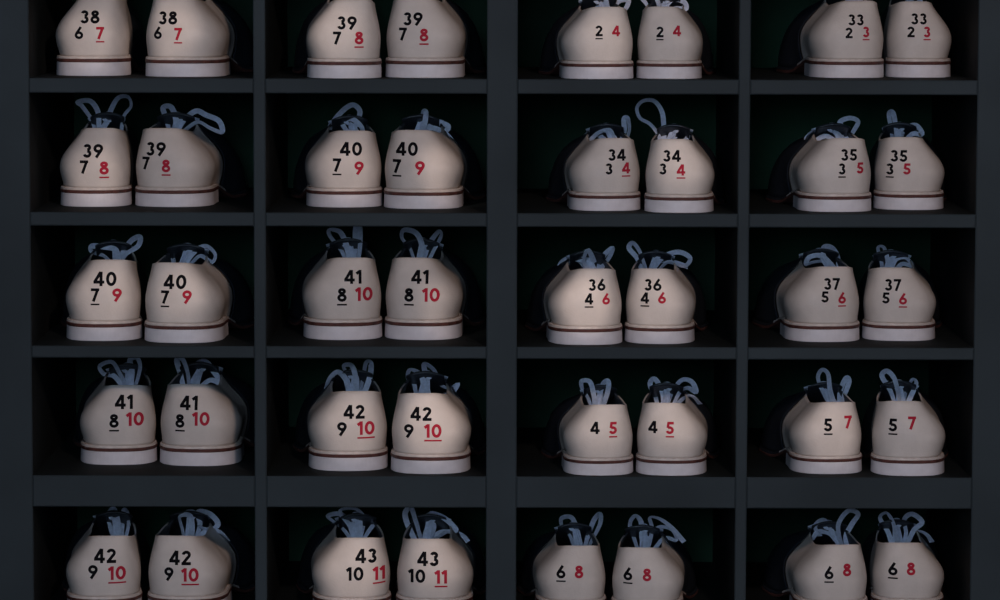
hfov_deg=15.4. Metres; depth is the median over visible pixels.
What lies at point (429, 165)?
shoe
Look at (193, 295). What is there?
shoe
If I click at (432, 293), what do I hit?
shoe
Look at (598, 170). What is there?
shoe
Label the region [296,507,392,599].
shoe
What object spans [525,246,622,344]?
shoe
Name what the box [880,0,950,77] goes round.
shoe
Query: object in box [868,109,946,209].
shoe
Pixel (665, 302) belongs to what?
shoe
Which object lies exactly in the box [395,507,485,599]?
shoe
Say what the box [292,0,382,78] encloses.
shoe
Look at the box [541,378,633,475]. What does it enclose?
shoe
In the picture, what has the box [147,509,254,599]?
shoe
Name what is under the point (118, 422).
shoe
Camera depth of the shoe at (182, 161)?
3.78 m
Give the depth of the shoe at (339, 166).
3.77 m
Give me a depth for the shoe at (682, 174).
3.71 m
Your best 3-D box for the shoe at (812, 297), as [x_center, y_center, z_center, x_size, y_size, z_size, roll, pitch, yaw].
[0.318,-0.015,3.876,0.098,0.092,0.248,0,5,-1]
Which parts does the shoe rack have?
panel, panel, panel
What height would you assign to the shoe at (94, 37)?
0.106 m
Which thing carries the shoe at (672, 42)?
on the shoe rack
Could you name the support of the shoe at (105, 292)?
on the shoe rack
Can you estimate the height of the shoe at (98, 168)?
0.111 m
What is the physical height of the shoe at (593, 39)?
0.090 m
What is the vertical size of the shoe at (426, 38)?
0.104 m
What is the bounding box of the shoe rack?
[0,0,999,599]
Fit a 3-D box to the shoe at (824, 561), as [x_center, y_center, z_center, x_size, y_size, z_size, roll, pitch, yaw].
[0.328,0.263,3.880,0.096,0.102,0.245,0,5,-1]
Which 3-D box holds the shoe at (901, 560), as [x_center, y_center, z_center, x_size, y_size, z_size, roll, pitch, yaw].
[0.426,0.265,3.893,0.095,0.095,0.245,0,5,-2]
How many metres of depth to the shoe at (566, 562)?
3.78 m
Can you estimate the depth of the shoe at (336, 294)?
3.77 m
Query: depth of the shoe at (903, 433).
3.73 m
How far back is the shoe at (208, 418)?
3.79 m
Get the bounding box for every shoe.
[56,0,146,75]
[60,94,138,206]
[61,234,147,340]
[62,507,150,599]
[73,358,161,464]
[135,103,247,206]
[144,243,253,342]
[145,0,252,76]
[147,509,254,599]
[159,358,254,465]
[288,226,383,339]
[291,102,383,207]
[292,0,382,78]
[292,359,389,470]
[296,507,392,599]
[384,109,485,208]
[384,227,484,339]
[385,0,485,77]
[390,362,485,473]
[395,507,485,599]
[517,512,606,599]
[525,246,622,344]
[538,0,633,78]
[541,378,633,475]
[546,115,640,210]
[610,514,697,599]
[623,241,708,343]
[634,376,720,475]
[635,0,714,78]
[635,98,724,212]
[752,244,859,341]
[759,368,861,473]
[762,509,867,599]
[765,116,871,211]
[775,0,883,77]
[857,245,941,340]
[860,369,948,475]
[861,511,943,599]
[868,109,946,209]
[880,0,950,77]
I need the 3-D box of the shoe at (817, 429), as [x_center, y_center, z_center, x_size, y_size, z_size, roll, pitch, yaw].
[0.322,0.116,3.852,0.093,0.099,0.235,0,5,-1]
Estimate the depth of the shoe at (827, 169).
3.73 m
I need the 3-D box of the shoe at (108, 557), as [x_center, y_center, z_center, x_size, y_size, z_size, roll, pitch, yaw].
[-0.418,0.261,3.896,0.098,0.097,0.264,0,5,-1]
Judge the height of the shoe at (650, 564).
0.093 m
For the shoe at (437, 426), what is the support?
on the shoe rack
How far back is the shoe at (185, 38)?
3.72 m
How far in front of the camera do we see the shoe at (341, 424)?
3.76 m
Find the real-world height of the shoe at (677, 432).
0.089 m
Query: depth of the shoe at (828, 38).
3.75 m
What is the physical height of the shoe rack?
1.652 m
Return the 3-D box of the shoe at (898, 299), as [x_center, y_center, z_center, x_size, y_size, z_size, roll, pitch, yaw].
[0.421,-0.015,3.885,0.095,0.091,0.242,0,5,1]

